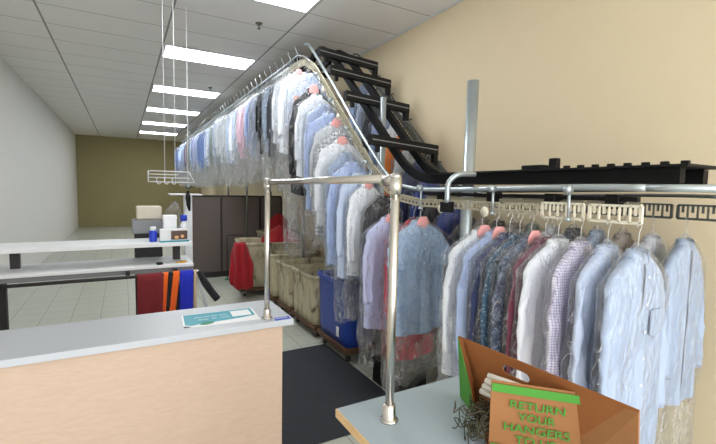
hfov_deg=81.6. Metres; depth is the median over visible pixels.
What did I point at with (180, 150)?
shirt
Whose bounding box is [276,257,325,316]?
cart
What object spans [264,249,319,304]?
cart
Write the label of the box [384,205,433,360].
shirt
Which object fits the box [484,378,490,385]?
tube
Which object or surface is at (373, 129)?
shirt
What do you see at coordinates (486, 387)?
tube
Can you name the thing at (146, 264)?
shelf
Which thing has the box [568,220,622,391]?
shirt
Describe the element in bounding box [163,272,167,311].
folded garment
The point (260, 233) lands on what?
cart
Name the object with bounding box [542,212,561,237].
shirt
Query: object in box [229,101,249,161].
shirt
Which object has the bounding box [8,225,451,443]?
floor
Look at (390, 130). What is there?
shirt
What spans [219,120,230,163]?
shirt
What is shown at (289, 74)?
shirt
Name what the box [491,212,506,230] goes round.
shirt
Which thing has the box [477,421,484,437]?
wire hanger
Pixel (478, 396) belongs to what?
wire hanger
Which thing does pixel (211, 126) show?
shirt
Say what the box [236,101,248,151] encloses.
shirt
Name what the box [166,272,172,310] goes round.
folded garment
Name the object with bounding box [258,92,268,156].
jacket
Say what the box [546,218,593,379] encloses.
shirt
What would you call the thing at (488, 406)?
wire hanger
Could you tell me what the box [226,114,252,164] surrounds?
shirt
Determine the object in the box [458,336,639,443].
cardboard box
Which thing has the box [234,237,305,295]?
cart
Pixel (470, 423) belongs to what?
wire hanger
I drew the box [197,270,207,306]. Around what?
folded garment
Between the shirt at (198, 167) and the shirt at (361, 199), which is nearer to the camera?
the shirt at (361, 199)
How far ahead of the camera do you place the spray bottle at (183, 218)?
3.87 m
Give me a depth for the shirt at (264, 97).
5.21 m
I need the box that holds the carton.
[162,215,176,228]
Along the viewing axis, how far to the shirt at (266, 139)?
5.12 m
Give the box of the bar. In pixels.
[0,267,202,288]
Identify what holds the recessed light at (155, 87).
in the ceiling
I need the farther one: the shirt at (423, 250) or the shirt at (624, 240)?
the shirt at (423, 250)
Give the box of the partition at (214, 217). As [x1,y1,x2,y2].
[192,195,281,277]
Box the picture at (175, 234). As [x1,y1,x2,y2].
[171,230,186,239]
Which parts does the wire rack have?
frame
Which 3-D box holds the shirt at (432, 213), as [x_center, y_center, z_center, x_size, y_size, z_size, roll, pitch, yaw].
[0.729,0.291,3.754,0.470,1.343,0.129,-2,5,-32]
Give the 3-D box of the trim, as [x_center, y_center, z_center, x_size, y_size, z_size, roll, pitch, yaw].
[-1.415,-2.471,8.139,0.012,0.020,21.100,-1,5,-29]
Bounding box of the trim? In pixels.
[343,0,463,65]
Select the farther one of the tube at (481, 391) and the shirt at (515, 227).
the shirt at (515, 227)
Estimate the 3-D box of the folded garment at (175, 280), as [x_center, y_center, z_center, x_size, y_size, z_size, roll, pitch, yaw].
[-1.593,0.657,3.577,0.102,0.471,0.097,-1,5,-29]
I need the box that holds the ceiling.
[0,0,457,141]
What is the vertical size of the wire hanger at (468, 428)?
0.042 m
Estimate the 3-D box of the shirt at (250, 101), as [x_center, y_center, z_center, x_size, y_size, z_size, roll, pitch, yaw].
[-1.410,-1.342,6.103,0.536,1.220,0.104,-1,5,-23]
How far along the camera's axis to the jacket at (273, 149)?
5.04 m
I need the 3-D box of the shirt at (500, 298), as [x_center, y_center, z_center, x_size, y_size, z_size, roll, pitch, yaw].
[0.867,0.639,2.138,0.526,1.363,0.132,-1,5,-22]
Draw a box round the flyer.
[182,308,260,328]
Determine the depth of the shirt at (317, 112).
4.03 m
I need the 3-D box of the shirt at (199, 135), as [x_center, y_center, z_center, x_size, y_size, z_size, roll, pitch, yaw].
[-3.542,-1.537,9.789,0.534,1.319,0.100,-2,5,-31]
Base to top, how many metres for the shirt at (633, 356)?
1.363 m
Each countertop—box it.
[0,238,193,330]
[0,300,293,443]
[335,376,485,443]
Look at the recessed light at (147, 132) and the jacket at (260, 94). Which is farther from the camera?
the recessed light at (147, 132)
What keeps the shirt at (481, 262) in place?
hanging from the conveyor
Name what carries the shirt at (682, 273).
hanging from the conveyor
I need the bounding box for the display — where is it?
[159,228,188,242]
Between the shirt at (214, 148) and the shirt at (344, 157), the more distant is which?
the shirt at (214, 148)
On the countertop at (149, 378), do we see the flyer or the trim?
the flyer
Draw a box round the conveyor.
[182,43,715,354]
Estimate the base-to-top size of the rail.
0.708 m
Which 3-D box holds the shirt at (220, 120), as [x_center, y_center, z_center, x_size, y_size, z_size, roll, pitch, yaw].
[-2.497,-1.459,7.930,0.474,1.163,0.104,0,5,-17]
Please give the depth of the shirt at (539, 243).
1.94 m
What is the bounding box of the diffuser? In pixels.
[140,131,176,134]
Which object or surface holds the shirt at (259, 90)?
hanging from the conveyor
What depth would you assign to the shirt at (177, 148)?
13.94 m
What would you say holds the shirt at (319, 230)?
hanging from the conveyor
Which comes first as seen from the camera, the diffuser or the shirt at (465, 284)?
the shirt at (465, 284)
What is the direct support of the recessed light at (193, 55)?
in the ceiling
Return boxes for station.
[168,193,201,261]
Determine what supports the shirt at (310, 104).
hanging from the conveyor
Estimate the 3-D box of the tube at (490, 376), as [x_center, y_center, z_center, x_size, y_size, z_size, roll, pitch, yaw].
[0.417,0.438,1.118,0.140,0.017,0.017,5,6,44]
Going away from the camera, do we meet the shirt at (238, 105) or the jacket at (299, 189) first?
the jacket at (299, 189)
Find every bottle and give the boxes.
[180,215,186,227]
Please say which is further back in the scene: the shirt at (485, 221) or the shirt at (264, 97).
the shirt at (264, 97)
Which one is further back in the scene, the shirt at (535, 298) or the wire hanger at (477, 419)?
the shirt at (535, 298)
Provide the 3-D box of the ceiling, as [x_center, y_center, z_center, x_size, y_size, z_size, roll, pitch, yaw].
[-3.315,-2.490,7.121,4.520,0.100,21.200,-1,5,-29]
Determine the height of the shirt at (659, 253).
1.378 m
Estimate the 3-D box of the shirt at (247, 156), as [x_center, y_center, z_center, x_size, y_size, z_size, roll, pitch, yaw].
[-1.537,-1.255,6.327,0.502,1.437,0.100,-2,5,-33]
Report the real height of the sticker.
0.004 m
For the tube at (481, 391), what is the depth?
1.19 m
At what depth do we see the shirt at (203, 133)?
9.45 m
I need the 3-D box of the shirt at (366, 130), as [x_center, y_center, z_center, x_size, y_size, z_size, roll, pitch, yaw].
[0.224,-0.742,4.614,0.465,1.358,0.128,-1,5,-30]
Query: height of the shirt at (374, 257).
1.263 m
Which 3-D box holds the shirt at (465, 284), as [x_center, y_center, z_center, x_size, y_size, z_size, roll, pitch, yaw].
[0.749,0.630,2.331,0.528,1.378,0.154,0,5,-16]
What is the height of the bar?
0.058 m
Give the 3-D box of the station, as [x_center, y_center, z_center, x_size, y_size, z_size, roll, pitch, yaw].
[-1.892,0.460,4.560,0.320,1.537,0.260,-1,5,-29]
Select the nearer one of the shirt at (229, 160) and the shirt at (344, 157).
the shirt at (344, 157)
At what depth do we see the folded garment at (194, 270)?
3.63 m
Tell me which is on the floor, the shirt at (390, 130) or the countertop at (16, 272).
the countertop at (16, 272)
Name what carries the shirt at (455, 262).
hanging from the conveyor
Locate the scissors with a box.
[156,262,171,264]
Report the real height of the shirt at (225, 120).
1.262 m
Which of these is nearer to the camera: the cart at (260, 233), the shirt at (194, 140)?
the cart at (260, 233)
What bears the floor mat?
on the floor
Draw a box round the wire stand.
[225,234,241,279]
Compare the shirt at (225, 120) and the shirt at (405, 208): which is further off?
the shirt at (225, 120)
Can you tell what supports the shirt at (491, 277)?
hanging from the conveyor
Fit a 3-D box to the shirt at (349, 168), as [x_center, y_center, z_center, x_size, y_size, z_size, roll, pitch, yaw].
[-0.060,-0.045,3.615,0.516,1.177,0.107,-2,5,-31]
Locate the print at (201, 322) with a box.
[200,321,214,324]
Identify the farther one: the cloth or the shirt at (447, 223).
the cloth
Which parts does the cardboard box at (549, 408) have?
panel, panel, panel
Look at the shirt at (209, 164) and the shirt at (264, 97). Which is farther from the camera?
the shirt at (209, 164)
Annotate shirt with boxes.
[174,148,178,170]
[178,148,181,172]
[179,144,183,165]
[181,145,183,168]
[183,143,186,165]
[188,140,190,168]
[191,150,195,171]
[192,135,197,166]
[196,137,213,172]
[197,130,205,166]
[199,131,209,168]
[204,128,209,166]
[206,129,216,167]
[208,126,211,157]
[213,120,218,156]
[214,121,220,156]
[216,117,224,154]
[216,157,232,164]
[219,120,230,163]
[221,118,225,159]
[223,105,235,156]
[225,105,238,163]
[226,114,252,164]
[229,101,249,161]
[232,100,246,152]
[235,98,248,157]
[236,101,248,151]
[238,100,250,160]
[242,92,269,160]
[244,90,259,146]
[245,95,258,144]
[248,97,271,158]
[262,76,282,127]
[263,73,283,152]
[272,67,289,143]
[276,64,293,145]
[278,62,302,154]
[287,63,327,131]
[288,67,306,102]
[295,85,334,177]
[304,93,335,189]
[304,104,341,209]
[309,110,354,212]
[313,119,359,236]
[314,129,366,225]
[325,138,362,266]
[326,149,367,264]
[336,160,373,278]
[346,172,381,276]
[349,84,367,129]
[355,93,371,141]
[362,107,379,173]
[362,204,402,329]
[369,117,389,189]
[377,114,397,190]
[384,125,403,199]
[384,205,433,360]
[387,206,450,336]
[393,150,414,211]
[399,161,424,225]
[410,182,439,219]
[424,185,441,227]
[437,192,460,282]
[441,213,491,376]
[452,218,476,248]
[455,212,505,376]
[469,213,518,344]
[472,206,491,228]
[480,213,528,347]
[490,214,541,371]
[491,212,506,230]
[505,209,524,233]
[506,215,553,376]
[516,216,569,381]
[521,210,542,234]
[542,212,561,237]
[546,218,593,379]
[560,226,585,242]
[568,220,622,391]
[584,213,609,251]
[597,222,667,443]
[609,215,637,256]
[638,215,668,271]
[662,217,704,405]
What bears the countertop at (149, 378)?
on the floor
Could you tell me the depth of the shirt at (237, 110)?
6.76 m
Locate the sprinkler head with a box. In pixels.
[255,22,262,29]
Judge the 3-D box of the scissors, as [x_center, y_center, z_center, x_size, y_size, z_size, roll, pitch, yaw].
[-1.699,0.361,3.635,0.128,0.011,0.092,-1,5,-29]
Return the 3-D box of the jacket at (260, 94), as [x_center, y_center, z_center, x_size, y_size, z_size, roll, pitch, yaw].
[-1.172,-1.309,5.668,0.506,1.206,0.104,-1,5,-24]
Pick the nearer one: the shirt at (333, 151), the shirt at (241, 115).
the shirt at (333, 151)
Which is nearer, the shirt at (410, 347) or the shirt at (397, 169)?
the shirt at (410, 347)
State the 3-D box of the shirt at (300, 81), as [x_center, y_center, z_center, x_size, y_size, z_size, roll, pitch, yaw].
[-0.550,-1.097,4.580,0.509,1.281,0.103,0,5,-17]
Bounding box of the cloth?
[229,242,253,289]
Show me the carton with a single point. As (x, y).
(169, 221)
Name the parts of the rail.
post, post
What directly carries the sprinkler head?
attached to the ceiling
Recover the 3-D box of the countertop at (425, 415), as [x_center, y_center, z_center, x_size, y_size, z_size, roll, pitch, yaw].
[0.374,1.074,0.985,0.487,0.960,0.974,-1,5,-29]
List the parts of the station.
plate, post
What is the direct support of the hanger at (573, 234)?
hanging from the conveyor
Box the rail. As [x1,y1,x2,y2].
[262,173,401,424]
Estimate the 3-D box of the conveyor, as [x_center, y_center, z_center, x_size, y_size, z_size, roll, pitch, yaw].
[-2.165,-0.780,8.192,0.858,3.431,15.336,-1,5,-29]
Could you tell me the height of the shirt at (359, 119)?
1.373 m
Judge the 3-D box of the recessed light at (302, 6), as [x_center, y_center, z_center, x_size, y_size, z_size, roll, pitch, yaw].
[-0.900,-2.119,3.727,1.200,0.014,0.600,-1,5,-29]
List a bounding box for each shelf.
[0,238,191,253]
[0,255,193,278]
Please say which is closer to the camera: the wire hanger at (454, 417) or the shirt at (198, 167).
the wire hanger at (454, 417)
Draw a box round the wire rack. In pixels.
[148,7,194,184]
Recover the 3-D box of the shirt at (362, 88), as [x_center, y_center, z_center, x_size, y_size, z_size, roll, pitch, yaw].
[0.076,-1.011,4.851,0.475,1.378,0.133,-1,5,-30]
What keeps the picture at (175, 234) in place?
on the display
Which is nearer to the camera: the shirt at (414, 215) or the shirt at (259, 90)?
the shirt at (414, 215)
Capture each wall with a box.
[0,56,77,293]
[75,134,200,227]
[200,0,715,443]
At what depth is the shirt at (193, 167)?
10.80 m
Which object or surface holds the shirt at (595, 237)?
hanging from the conveyor
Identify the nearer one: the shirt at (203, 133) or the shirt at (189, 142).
the shirt at (203, 133)
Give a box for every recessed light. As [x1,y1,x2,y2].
[139,130,177,135]
[141,121,186,126]
[145,106,200,115]
[151,84,221,98]
[161,43,256,70]
[251,0,321,13]
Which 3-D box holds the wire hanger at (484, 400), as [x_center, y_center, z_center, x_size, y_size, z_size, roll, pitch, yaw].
[0.345,0.508,1.139,0.105,0.036,0.029,3,5,20]
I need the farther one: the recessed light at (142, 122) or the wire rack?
the recessed light at (142, 122)
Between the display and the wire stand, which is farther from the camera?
the wire stand
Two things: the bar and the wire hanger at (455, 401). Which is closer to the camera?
the wire hanger at (455, 401)
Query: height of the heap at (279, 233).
0.693 m
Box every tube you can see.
[479,388,490,398]
[482,383,490,391]
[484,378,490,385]
[487,373,517,382]
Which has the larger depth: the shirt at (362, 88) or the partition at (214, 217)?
the partition at (214, 217)
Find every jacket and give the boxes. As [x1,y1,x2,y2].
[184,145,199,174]
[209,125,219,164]
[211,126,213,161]
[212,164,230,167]
[255,84,272,140]
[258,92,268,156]
[267,69,288,159]
[289,75,331,195]
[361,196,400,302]
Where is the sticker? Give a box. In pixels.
[274,316,290,320]
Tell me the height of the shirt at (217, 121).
1.113 m
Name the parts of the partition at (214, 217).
panel, panel, panel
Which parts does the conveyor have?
support post, rail, support post, support post, support post, support post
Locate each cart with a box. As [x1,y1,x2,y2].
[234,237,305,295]
[256,229,300,238]
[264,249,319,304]
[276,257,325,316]
[291,263,336,336]
[317,269,375,361]
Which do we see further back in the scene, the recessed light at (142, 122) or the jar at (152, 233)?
the recessed light at (142, 122)
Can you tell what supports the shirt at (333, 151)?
hanging from the conveyor
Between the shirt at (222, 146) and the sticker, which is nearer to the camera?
the sticker
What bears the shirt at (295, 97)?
hanging from the conveyor
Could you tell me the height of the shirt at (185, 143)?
1.136 m
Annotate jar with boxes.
[149,226,156,241]
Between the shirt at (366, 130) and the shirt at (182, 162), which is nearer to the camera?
the shirt at (366, 130)
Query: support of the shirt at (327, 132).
hanging from the conveyor
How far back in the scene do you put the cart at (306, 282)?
4.68 m
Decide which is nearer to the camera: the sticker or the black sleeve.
the sticker
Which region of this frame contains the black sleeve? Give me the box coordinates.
[196,270,219,300]
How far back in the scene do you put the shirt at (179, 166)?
13.04 m
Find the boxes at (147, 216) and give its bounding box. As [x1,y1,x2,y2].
[131,206,162,314]
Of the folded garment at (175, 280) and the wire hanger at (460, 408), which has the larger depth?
the folded garment at (175, 280)
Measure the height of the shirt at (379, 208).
1.322 m
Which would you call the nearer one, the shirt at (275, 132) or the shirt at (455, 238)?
the shirt at (455, 238)
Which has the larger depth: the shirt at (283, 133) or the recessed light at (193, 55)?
the recessed light at (193, 55)
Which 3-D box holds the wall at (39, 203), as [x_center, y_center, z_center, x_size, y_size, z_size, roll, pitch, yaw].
[-5.275,-0.684,6.174,0.100,3.430,21.200,-1,5,-29]
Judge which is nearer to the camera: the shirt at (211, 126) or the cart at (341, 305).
the cart at (341, 305)
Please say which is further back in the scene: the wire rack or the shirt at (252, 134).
the shirt at (252, 134)
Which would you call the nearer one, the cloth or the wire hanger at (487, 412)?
the wire hanger at (487, 412)
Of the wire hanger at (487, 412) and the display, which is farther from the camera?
the display
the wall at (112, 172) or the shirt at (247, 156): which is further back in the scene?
the wall at (112, 172)
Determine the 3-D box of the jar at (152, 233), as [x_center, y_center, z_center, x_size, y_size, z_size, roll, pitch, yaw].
[-1.829,0.108,3.700,0.064,0.134,0.064,-1,5,-29]
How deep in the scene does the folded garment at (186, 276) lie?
3.60 m
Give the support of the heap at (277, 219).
in the cart at (260, 233)
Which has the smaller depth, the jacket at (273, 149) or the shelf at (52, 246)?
the shelf at (52, 246)
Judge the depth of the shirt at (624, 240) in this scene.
2.32 m
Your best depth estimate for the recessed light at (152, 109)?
10.05 m
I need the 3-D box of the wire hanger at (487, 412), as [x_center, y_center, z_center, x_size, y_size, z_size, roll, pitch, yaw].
[0.366,0.505,1.075,0.115,0.032,0.029,-1,5,-21]
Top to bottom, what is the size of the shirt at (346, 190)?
1.405 m
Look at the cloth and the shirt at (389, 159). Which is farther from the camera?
the cloth
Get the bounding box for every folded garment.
[137,272,163,314]
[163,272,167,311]
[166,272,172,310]
[169,271,179,310]
[179,270,192,309]
[193,269,196,307]
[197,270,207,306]
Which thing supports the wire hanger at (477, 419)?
on the wire hanger
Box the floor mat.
[282,344,384,443]
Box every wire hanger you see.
[452,417,483,428]
[453,401,486,412]
[459,408,486,424]
[461,408,489,418]
[463,400,488,410]
[464,423,482,440]
[466,406,489,419]
[467,423,488,434]
[468,428,488,443]
[476,419,488,430]
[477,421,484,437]
[478,396,486,407]
[482,412,489,426]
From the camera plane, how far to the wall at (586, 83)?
2.96 m
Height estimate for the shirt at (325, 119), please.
1.176 m
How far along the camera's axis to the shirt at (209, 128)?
8.96 m
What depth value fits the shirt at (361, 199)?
3.35 m
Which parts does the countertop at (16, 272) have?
leg, leg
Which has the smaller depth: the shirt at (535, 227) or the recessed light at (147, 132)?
the shirt at (535, 227)
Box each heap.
[261,225,298,242]
[264,213,292,231]
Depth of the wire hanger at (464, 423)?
1.09 m
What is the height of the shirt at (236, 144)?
1.406 m
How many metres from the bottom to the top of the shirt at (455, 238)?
1.373 m

